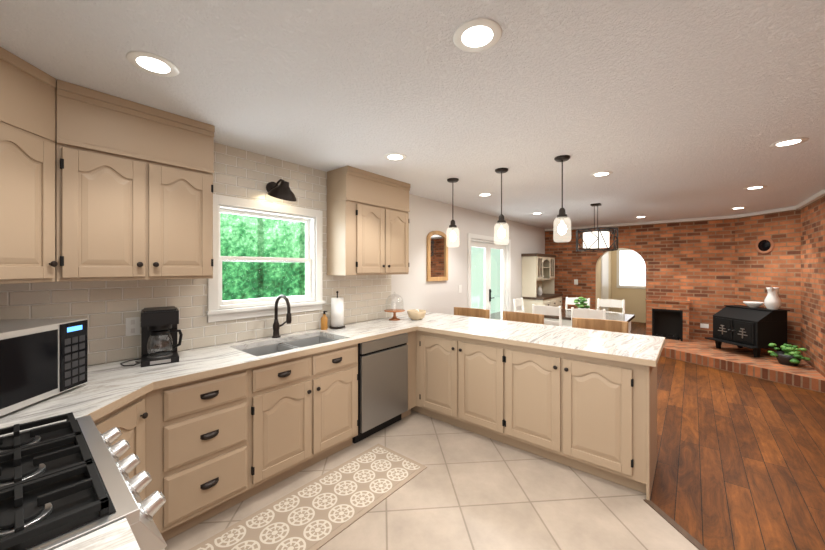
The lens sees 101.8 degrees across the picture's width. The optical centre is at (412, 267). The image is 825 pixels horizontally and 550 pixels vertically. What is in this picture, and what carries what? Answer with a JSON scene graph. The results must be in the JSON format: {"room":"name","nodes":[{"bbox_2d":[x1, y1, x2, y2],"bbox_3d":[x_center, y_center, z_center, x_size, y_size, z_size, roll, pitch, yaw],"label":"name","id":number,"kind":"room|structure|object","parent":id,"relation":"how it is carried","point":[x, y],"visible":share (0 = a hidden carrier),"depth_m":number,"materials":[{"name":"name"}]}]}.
{"room":"dining room and kitchen","nodes":[
{"label":"dining room and kitchen","id":0,"kind":"room"},
{"bbox_2d":[91,194,544,365],"bbox_3d":[0.344,0.280,4.816,0.150,2.440,9.070,0,0,40],"label":"wall","id":1,"kind":"structure","parent":0,"point":[413,288],"depth_m":4.92,"materials":[{"name":"white paint"}]},
{"bbox_2d":[0,142,390,365],"bbox_3d":[-1.331,-0.180,2.690,0.006,1.520,3.360,0,0,40],"label":"wall","id":2,"kind":"structure","parent":1,"relation":"attached to","point":[106,309],"depth_m":2.48,"materials":[{"name":"beige tile"}]},
{"bbox_2d":[0,47,57,283],"bbox_3d":[-1.973,-0.434,1.443,0.605,1.009,0.607,0,0,40],"label":"upper cabinet","id":3,"kind":"object","parent":2,"relation":"attached to","point":[27,159],"visible":1,"depth_m":1.53,"materials":[{"name":"beige paint"}]},
{"bbox_2d":[126,317,139,335],"bbox_3d":[-1.784,0.372,2.137,0.007,0.115,0.070,0,0,40],"label":"electrical outlet plate","id":4,"kind":"object","parent":2,"relation":"attached to","point":[132,325],"visible":1,"depth_m":2.13,"materials":[{"name":"white plastic"}]},
{"bbox_2d":[55,79,214,281],"bbox_3d":[-1.651,-0.434,2.034,0.340,1.009,0.717,0,0,40],"label":"upper cabinet","id":5,"kind":"object","parent":2,"relation":"attached to","point":[133,190],"visible":0.98,"depth_m":1.89,"materials":[{"name":"beige paint"}]},
{"bbox_2d":[266,179,295,201],"bbox_3d":[-1.089,-0.635,2.762,0.271,0.199,0.224,0,0,40],"label":"sconce","id":6,"kind":"object","parent":2,"relation":"attached to","point":[282,191],"visible":1,"depth_m":2.68,"materials":[{"name":"brown metal"}]},
{"bbox_2d":[327,165,409,275],"bbox_3d":[-0.424,-0.434,3.502,0.340,1.009,0.890,0,0,40],"label":"upper cabinet","id":7,"kind":"object","parent":2,"relation":"attached to","point":[367,223],"visible":1,"depth_m":3.26,"materials":[{"name":"beige paint"}]},
{"bbox_2d":[205,194,325,321],"bbox_3d":[-1.233,-0.075,2.882,0.190,0.950,1.020,0,0,40],"label":"kitchen window","id":8,"kind":"structure","parent":1,"relation":"in","point":[312,260],"depth_m":2.83,"materials":[{"name":"white wood"}]},
{"bbox_2d":[427,231,447,280],"bbox_3d":[0.353,-0.170,4.684,0.026,0.700,0.480,0,0,40],"label":"arched mirror","id":9,"kind":"object","parent":1,"relation":"attached to","point":[437,256],"visible":0.94,"depth_m":4.69,"materials":[{"name":"brown wood"}]},
{"bbox_2d":[471,241,504,319],"bbox_3d":[1.357,0.521,5.983,0.086,1.934,1.396,0,0,40],"label":"doors","id":10,"kind":"structure","parent":1,"relation":"in","point":[487,251],"depth_m":6.02,"materials":[{"name":"white wood"}]},
{"bbox_2d":[468,233,510,310],"bbox_3d":[1.347,0.472,5.991,0.162,2.055,1.610,0,0,40],"label":"door frame","id":11,"kind":"structure","parent":1,"relation":"attached to","point":[482,238],"depth_m":6.37,"materials":[{"name":"white wood"}]},
{"bbox_2d":[0,0,824,228],"bbox_3d":[1.936,-0.990,3.485,4.300,0.100,9.070,0,0,40],"label":"ceiling","id":12,"kind":"structure","parent":0,"point":[661,110],"depth_m":1.75,"materials":[{"name":"white paint"}]},
{"bbox_2d":[126,51,178,76],"bbox_3d":[-1.196,-0.938,1.547,0.196,0.004,0.196,0,0,40],"label":"recessed light","id":13,"kind":"object","parent":12,"relation":"in","point":[151,63],"visible":1,"depth_m":1.54,"materials":[{"name":"white plastic"}]},
{"bbox_2d":[384,153,406,160],"bbox_3d":[-0.146,-0.938,2.834,0.196,0.004,0.196,0,0,40],"label":"recessed light","id":14,"kind":"object","parent":12,"relation":"in","point":[395,156],"visible":1,"depth_m":2.81,"materials":[{"name":"white plastic"}]},
{"bbox_2d":[446,178,459,246],"bbox_3d":[0.428,-0.580,3.552,0.140,0.720,0.140,0,0,40],"label":"pendant light","id":15,"kind":"object","parent":12,"relation":"hanging from","point":[452,225],"visible":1,"depth_m":3.54,"materials":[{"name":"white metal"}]},
{"bbox_2d":[453,18,501,51],"bbox_3d":[0.262,-0.938,1.358,0.196,0.004,0.196,0,0,40],"label":"recessed light","id":16,"kind":"object","parent":12,"relation":"in","point":[478,35],"visible":1,"depth_m":1.35,"materials":[{"name":"white plastic"}]},
{"bbox_2d":[478,193,492,196],"bbox_3d":[0.930,-0.938,4.293,0.196,0.004,0.196,0,0,40],"label":"recessed light","id":17,"kind":"object","parent":12,"relation":"in","point":[485,194],"visible":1,"depth_m":4.27,"materials":[{"name":"white"}]},
{"bbox_2d":[494,168,508,244],"bbox_3d":[0.850,-0.580,3.200,0.140,0.720,0.140,0,0,40],"label":"pendant light","id":18,"kind":"object","parent":12,"relation":"hanging from","point":[501,221],"visible":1,"depth_m":3.19,"materials":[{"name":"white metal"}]},
{"bbox_2d":[553,155,570,241],"bbox_3d":[1.272,-0.580,2.847,0.140,0.720,0.140,0,0,40],"label":"pendant light","id":19,"kind":"object","parent":12,"relation":"hanging from","point":[562,227],"visible":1,"depth_m":2.83,"materials":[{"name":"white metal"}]},
{"bbox_2d":[576,203,617,251],"bbox_3d":[2.698,-0.596,4.926,0.582,0.686,0.570,0,0,40],"label":"cage chandelier","id":20,"kind":"object","parent":12,"relation":"hanging from","point":[593,238],"visible":1,"depth_m":4.81,"materials":[{"name":"brown metal"}]},
{"bbox_2d":[590,171,612,176],"bbox_3d":[1.888,-0.938,3.349,0.196,0.004,0.196,0,0,40],"label":"recessed light","id":21,"kind":"object","parent":12,"relation":"in","point":[601,174],"visible":1,"depth_m":3.35,"materials":[{"name":"white plastic"}]},
{"bbox_2d":[744,186,766,189],"bbox_3d":[4.003,-0.938,3.914,0.196,0.004,0.196,0,0,40],"label":"recessed light","id":22,"kind":"object","parent":12,"relation":"in","point":[753,187],"visible":1,"depth_m":3.90,"materials":[{"name":"white"}]},
{"bbox_2d":[769,137,808,147],"bbox_3d":[2.814,-0.938,2.509,0.196,0.004,0.196,0,0,40],"label":"recessed light","id":23,"kind":"object","parent":12,"relation":"in","point":[788,142],"visible":1,"depth_m":2.50,"materials":[{"name":"white plastic"}]},
{"bbox_2d":[165,410,698,549],"bbox_3d":[0.166,1.530,1.367,4.300,0.060,3.550,0,0,40],"label":"floor","id":24,"kind":"structure","parent":0,"point":[466,490],"depth_m":2.11,"materials":[{"name":"tile"}]},
{"bbox_2d":[0,412,166,549],"bbox_3d":[-1.139,1.016,0.844,0.800,0.968,0.715,0,0,40],"label":"range","id":25,"kind":"object","parent":24,"relation":"on","point":[68,480],"visible":0.98,"depth_m":0.87,"materials":[{"name":"silver metal"}]},
{"bbox_2d":[94,336,357,540],"bbox_3d":[-1.309,1.060,2.006,0.902,0.880,2.322,0,0,40],"label":"base cabinet","id":26,"kind":"object","parent":24,"relation":"on","point":[203,449],"visible":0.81,"depth_m":2.04,"materials":[{"name":"beige paint"}]},
{"bbox_2d":[0,380,171,436],"bbox_3d":[-1.503,0.600,1.257,0.283,0.040,0.925,0,0,40],"label":"countertop","id":27,"kind":"structure","parent":26,"relation":"on","point":[107,388],"depth_m":1.42,"materials":[{"name":"white stone"}]},
{"bbox_2d":[54,518,139,549],"bbox_3d":[-0.539,0.600,0.260,0.860,0.040,0.632,0,0,40],"label":"countertop","id":28,"kind":"structure","parent":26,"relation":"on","point":[118,535],"depth_m":0.71,"materials":[{"name":"white stone"}]},
{"bbox_2d":[23,312,459,407],"bbox_3d":[-0.878,0.600,2.724,0.642,0.040,3.976,0,0,40],"label":"countertop","id":29,"kind":"structure","parent":26,"relation":"on","point":[205,362],"depth_m":2.19,"materials":[{"name":"white stone"}]},
{"bbox_2d":[0,318,86,415],"bbox_3d":[-1.781,0.415,1.363,0.448,0.329,0.560,0,0,-5],"label":"microwave","id":30,"kind":"object","parent":29,"relation":"on","point":[41,359],"visible":1,"depth_m":1.44,"materials":[{"name":"black plastic"}]},
{"bbox_2d":[120,306,182,366],"bbox_3d":[-1.608,0.417,2.080,0.278,0.325,0.297,0,0,40],"label":"coffee maker","id":31,"kind":"object","parent":29,"relation":"on","point":[159,344],"visible":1,"depth_m":2.07,"materials":[{"name":"black plastic"}]},
{"bbox_2d":[272,295,291,337],"bbox_3d":[-1.042,0.399,2.778,0.254,0.363,0.152,0,0,40],"label":"faucet","id":32,"kind":"object","parent":29,"relation":"on","point":[276,326],"visible":1,"depth_m":2.78,"materials":[{"name":"brown metal"}]},
{"bbox_2d":[240,336,335,355],"bbox_3d":[-0.934,0.725,2.632,0.422,0.207,0.772,0,0,40],"label":"sink","id":33,"kind":"object","parent":29,"relation":"in","point":[273,348],"visible":0.06,"depth_m":2.73,"materials":[{"name":"silver metal"}]},
{"bbox_2d":[321,311,327,329],"bbox_3d":[-0.829,0.492,3.157,0.071,0.176,0.064,0,0,40],"label":"soap bottle","id":34,"kind":"object","parent":29,"relation":"on","point":[324,322],"visible":1,"depth_m":3.13,"materials":[{"name":"brown plastic"}]},
{"bbox_2d":[329,291,344,328],"bbox_3d":[-0.731,0.402,3.257,0.156,0.357,0.156,0,0,40],"label":"paper towel holder","id":35,"kind":"object","parent":29,"relation":"on","point":[337,312],"visible":1,"depth_m":3.21,"materials":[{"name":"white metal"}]},
{"bbox_2d":[384,292,404,320],"bbox_3d":[-0.200,0.423,3.752,0.236,0.314,0.236,0,0,40],"label":"cake stand","id":36,"kind":"object","parent":29,"relation":"on","point":[394,317],"visible":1,"depth_m":3.72,"materials":[{"name":"orange metal"}]},
{"bbox_2d":[407,309,425,319],"bbox_3d":[0.046,0.523,3.781,0.216,0.113,0.216,0,0,40],"label":"bowl","id":37,"kind":"object","parent":29,"relation":"on","point":[416,314],"visible":1,"depth_m":3.71,"materials":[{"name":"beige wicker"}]},
{"bbox_2d":[189,444,426,549],"bbox_3d":[-0.578,1.495,2.099,0.520,0.008,1.520,0,0,40],"label":"rug","id":38,"kind":"object","parent":24,"relation":"on","point":[320,511],"visible":1,"depth_m":2.09,"materials":[{"name":"beige fabric"}]},
{"bbox_2d":[352,333,407,443],"bbox_3d":[-0.469,1.062,3.227,0.616,0.875,0.600,0,0,40],"label":"dishwasher","id":39,"kind":"object","parent":24,"relation":"on","point":[382,383],"visible":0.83,"depth_m":2.99,"materials":[{"name":"silver metal"}]},
{"bbox_2d":[402,330,416,414],"bbox_3d":[0.044,1.060,3.770,0.715,0.880,0.620,0,0,40],"label":"base cabinet","id":40,"kind":"object","parent":24,"relation":"on","point":[412,336],"depth_m":3.35,"materials":[{"name":"beige paint"}]},
{"bbox_2d":[417,330,448,422],"bbox_3d":[0.469,1.060,3.415,0.508,0.880,0.620,0,0,40],"label":"base cabinet","id":41,"kind":"object","parent":24,"relation":"on","point":[432,348],"depth_m":3.25,"materials":[{"name":"beige paint"}]},
{"bbox_2d":[449,335,492,438],"bbox_3d":[0.784,1.060,3.151,0.586,0.880,0.620,0,0,40],"label":"base cabinet","id":42,"kind":"object","parent":24,"relation":"on","point":[470,360],"depth_m":2.98,"materials":[{"name":"beige paint"}]},
{"bbox_2d":[493,342,548,458],"bbox_3d":[1.129,1.060,2.863,0.586,0.880,0.620,0,0,40],"label":"base cabinet","id":43,"kind":"object","parent":24,"relation":"on","point":[520,374],"depth_m":2.68,"materials":[{"name":"beige paint"}]},
{"bbox_2d":[549,351,656,500],"bbox_3d":[1.480,1.060,2.569,0.601,0.880,0.620,0,0,40],"label":"base cabinet","id":44,"kind":"object","parent":24,"relation":"on","point":[597,417],"depth_m":2.32,"materials":[{"name":"beige paint"}]},
{"bbox_2d":[416,316,664,366],"bbox_3d":[1.083,0.600,3.070,1.924,0.040,0.928,0,0,40],"label":"countertop","id":45,"kind":"structure","parent":44,"relation":"on","point":[646,350],"depth_m":2.80,"materials":[{"name":"white stone"}]},
{"bbox_2d":[597,251,612,311],"bbox_3d":[4.897,0.280,8.764,0.170,2.440,2.830,0,0,40],"label":"wall","id":46,"kind":"structure","parent":0,"point":[610,252],"depth_m":9.46,"materials":[{"name":"beige paint"}]},
{"bbox_2d":[601,251,608,310],"bbox_3d":[5.115,0.465,8.902,0.022,2.070,0.900,0,0,40],"label":"door frame","id":47,"kind":"structure","parent":46,"relation":"attached to","point":[605,276],"depth_m":8.90,"materials":[{"name":"white wood"}]},
{"bbox_2d":[613,250,645,322],"bbox_3d":[6.524,0.280,9.151,1.830,2.440,0.150,0,0,40],"label":"wall","id":48,"kind":"structure","parent":0,"point":[635,302],"depth_m":9.40,"materials":[{"name":"beige paint"}]},
{"bbox_2d":[617,248,645,288],"bbox_3d":[6.359,0.000,9.204,1.290,1.140,0.080,0,0,40],"label":"window blinds","id":49,"kind":"object","parent":48,"relation":"attached to","point":[631,269],"visible":0.35,"depth_m":9.41,"materials":[{"name":"white"}]},
{"bbox_2d":[630,322,645,334],"bbox_3d":[5.657,1.530,8.129,2.150,0.060,2.830,0,0,40],"label":"floor","id":50,"kind":"structure","parent":0,"point":[639,328],"depth_m":8.31,"materials":[{"name":"brown wood"}]},
{"bbox_2d":[545,218,734,340],"bbox_3d":[4.617,0.280,7.057,3.530,2.440,0.150,0,0,40],"label":"brick wall","id":51,"kind":"structure","parent":0,"point":[693,262],"depth_m":6.53,"materials":[{"name":"brown brick"}]},
{"bbox_2d":[596,248,645,309],"bbox_3d":[4.459,0.536,7.188,0.914,1.927,0.158,0,0,40],"label":"trim","id":52,"kind":"structure","parent":51,"relation":"attached to","point":[596,274],"depth_m":7.48,"materials":[{"name":"beige paint"}]},
{"bbox_2d":[700,323,708,327],"bbox_3d":[5.451,1.080,6.255,0.120,0.080,0.006,0,0,40],"label":"outlet","id":53,"kind":"object","parent":51,"relation":"attached to","point":[704,325],"visible":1,"depth_m":6.25,"materials":[{"name":"white plastic"}]},
{"bbox_2d":[650,356,824,549],"bbox_3d":[2.504,1.530,4.163,4.300,0.060,7.300,0,0,40],"label":"floor","id":54,"kind":"structure","parent":0,"point":[740,464],"depth_m":2.62,"materials":[{"name":"brown wood"}]},
{"bbox_2d":[454,307,489,318],"bbox_3d":[0.626,1.008,4.104,0.530,0.985,0.499,0,0,36],"label":"bar stool","id":55,"kind":"object","parent":54,"relation":"on","point":[474,312],"visible":0.19,"depth_m":4.28,"materials":[{"name":"brown wood"}]},
{"bbox_2d":[513,298,524,312],"bbox_3d":[2.047,1.019,5.822,0.483,0.962,0.454,0,0,40],"label":"dining chair","id":56,"kind":"object","parent":54,"relation":"on","point":[517,302],"visible":0.15,"depth_m":5.97,"materials":[{"name":"white paint"}]},
{"bbox_2d":[502,311,543,323],"bbox_3d":[1.120,1.008,3.691,0.530,0.985,0.499,0,0,43],"label":"bar stool","id":57,"kind":"object","parent":54,"relation":"on","point":[523,317],"visible":0.17,"depth_m":3.85,"materials":[{"name":"brown wood"}]},
{"bbox_2d":[521,253,562,325],"bbox_3d":[2.865,0.600,7.322,0.494,1.800,1.290,0,0,40],"label":"hutch","id":58,"kind":"object","parent":54,"relation":"on","point":[538,273],"visible":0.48,"depth_m":6.99,"materials":[{"name":"beige wood"}]},
{"bbox_2d":[532,304,561,325],"bbox_3d":[2.084,1.019,5.018,0.454,0.962,0.483,0,0,40],"label":"dining chair","id":59,"kind":"object","parent":54,"relation":"on","point":[546,310],"visible":0.15,"depth_m":4.82,"materials":[{"name":"white paint"}]},
{"bbox_2d":[564,297,589,326],"bbox_3d":[2.900,1.019,5.994,0.440,0.962,0.476,0,0,40],"label":"dining chair","id":60,"kind":"object","parent":54,"relation":"on","point":[569,301],"visible":0.06,"depth_m":6.21,"materials":[{"name":"white paint"}]},
{"bbox_2d":[541,309,634,333],"bbox_3d":[2.704,1.120,5.338,1.300,0.760,1.000,0,0,40],"label":"dining table","id":61,"kind":"object","parent":54,"relation":"on","point":[566,317],"visible":0.12,"depth_m":5.13,"materials":[{"name":"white wood"}]},
{"bbox_2d":[574,297,589,308],"bbox_3d":[2.702,0.600,5.342,0.241,0.281,0.214,0,0,40],"label":"potted plant","id":62,"kind":"object","parent":61,"relation":"on","point":[582,301],"visible":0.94,"depth_m":5.31,"materials":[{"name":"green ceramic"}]},
{"bbox_2d":[571,307,605,321],"bbox_3d":[2.472,1.019,4.641,0.454,0.962,0.483,0,0,40],"label":"dining chair","id":63,"kind":"object","parent":54,"relation":"on","point":[588,313],"visible":0.1,"depth_m":4.45,"materials":[{"name":"white paint"}]},
{"bbox_2d":[572,318,627,332],"bbox_3d":[1.745,1.008,3.168,0.530,0.985,0.499,0,0,34],"label":"bar stool","id":64,"kind":"object","parent":54,"relation":"on","point":[605,325],"visible":0.19,"depth_m":3.35,"materials":[{"name":"brown wood"}]},
{"bbox_2d":[597,298,624,313],"bbox_3d":[3.312,1.019,5.644,0.454,0.962,0.483,0,0,40],"label":"dining chair","id":65,"kind":"object","parent":54,"relation":"on","point":[610,303],"visible":0.12,"depth_m":5.81,"materials":[{"name":"white paint"}]},
{"bbox_2d":[643,499,706,549],"bbox_3d":[1.602,1.497,1.137,0.040,0.006,2.065,0,0,-5],"label":"threshold strip","id":66,"kind":"object","parent":54,"relation":"on","point":[679,529],"depth_m":1.94,"materials":[{"name":"brown wood"}]},
{"bbox_2d":[660,339,824,392],"bbox_3d":[4.867,1.425,5.400,1.960,0.150,2.070,0,0,40],"label":"hearth","id":67,"kind":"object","parent":54,"relation":"on","point":[766,365],"depth_m":4.92,"materials":[{"name":"brick"}]},
{"bbox_2d":[645,297,689,341],"bbox_3d":[4.916,0.975,6.456,0.670,0.750,0.382,0,0,40],"label":"fireplace","id":68,"kind":"object","parent":67,"relation":"on","point":[667,318],"visible":0.88,"depth_m":6.42,"materials":[{"name":"brick"}]},
{"bbox_2d":[705,305,789,357],"bbox_3d":[5.321,0.992,5.359,0.640,0.716,0.740,0,0,-5],"label":"wood stove","id":69,"kind":"object","parent":67,"relation":"on","point":[756,330],"visible":0.96,"depth_m":5.13,"materials":[{"name":"black metal"}]},
{"bbox_2d":[743,301,763,307],"bbox_3d":[5.489,0.592,5.394,0.250,0.085,0.250,0,0,40],"label":"bowl","id":70,"kind":"object","parent":69,"relation":"on","point":[753,304],"visible":1,"depth_m":5.35,"materials":[{"name":"white ceramic"}]},
{"bbox_2d":[764,287,780,309],"bbox_3d":[5.535,0.462,5.152,0.180,0.345,0.241,0,0,40],"label":"pitcher","id":71,"kind":"object","parent":69,"relation":"on","point":[772,300],"visible":1,"depth_m":5.09,"materials":[{"name":"white ceramic"}]},
{"bbox_2d":[768,343,810,365],"bbox_3d":[5.257,1.208,4.682,0.401,0.284,0.379,0,0,40],"label":"potted plant","id":72,"kind":"object","parent":67,"relation":"on","point":[791,355],"visible":1,"depth_m":4.64,"materials":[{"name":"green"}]},
{"bbox_2d":[735,209,800,351],"bbox_3d":[5.917,0.280,5.533,0.820,2.440,0.820,0,0,40],"label":"brick wall","id":73,"kind":"structure","parent":0,"point":[757,273],"depth_m":5.40,"materials":[{"name":"brown brick"}]},
{"bbox_2d":[544,189,824,230],"bbox_3d":[2.898,-0.914,4.635,3.997,0.049,5.769,0,0,40],"label":"crown molding","id":74,"kind":"structure","parent":73,"relation":"attached to","point":[815,197],"depth_m":6.07,"materials":[{"name":"white wood"}]},
{"bbox_2d":[755,237,773,253],"bbox_3d":[5.802,-0.370,5.523,0.014,0.270,0.270,0,0,-5],"label":"porthole","id":75,"kind":"object","parent":73,"relation":"attached to","point":[764,245],"visible":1,"depth_m":5.52,"materials":[{"name":"black glass"}]},
{"bbox_2d":[801,196,824,376],"bbox_3d":[3.265,0.280,1.839,0.150,2.440,8.250,0,0,40],"label":"brick wall","id":76,"kind":"structure","parent":0,"point":[813,278],"depth_m":4.51,"materials":[{"name":"brown brick"}]},
{"label":"outside","id":77,"kind":"structure","parent":0,"visible":0},
{"bbox_2d":[491,311,500,319],"bbox_3d":[1.870,1.570,8.513,2.248,0.100,7.600,0,0,40],"label":"deck","id":78,"kind":"object","parent":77,"point":[498,315],"depth_m":10.50,"materials":[{"name":"beige wood"}]},
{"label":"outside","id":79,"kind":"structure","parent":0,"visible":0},
{"bbox_2d":[220,213,304,300],"bbox_3d":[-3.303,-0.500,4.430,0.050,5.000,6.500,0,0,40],"label":"trees","id":80,"kind":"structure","parent":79,"point":[273,245],"depth_m":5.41,"materials":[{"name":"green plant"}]},
{"bbox_2d":[471,247,500,313],"bbox_3d":[2.079,-0.500,10.554,0.050,5.000,12.200,0,0,40],"label":"glass pane","id":81,"kind":"object","parent":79,"point":[473,284],"depth_m":10.70,"materials":[{"name":"glass"}]}
]}

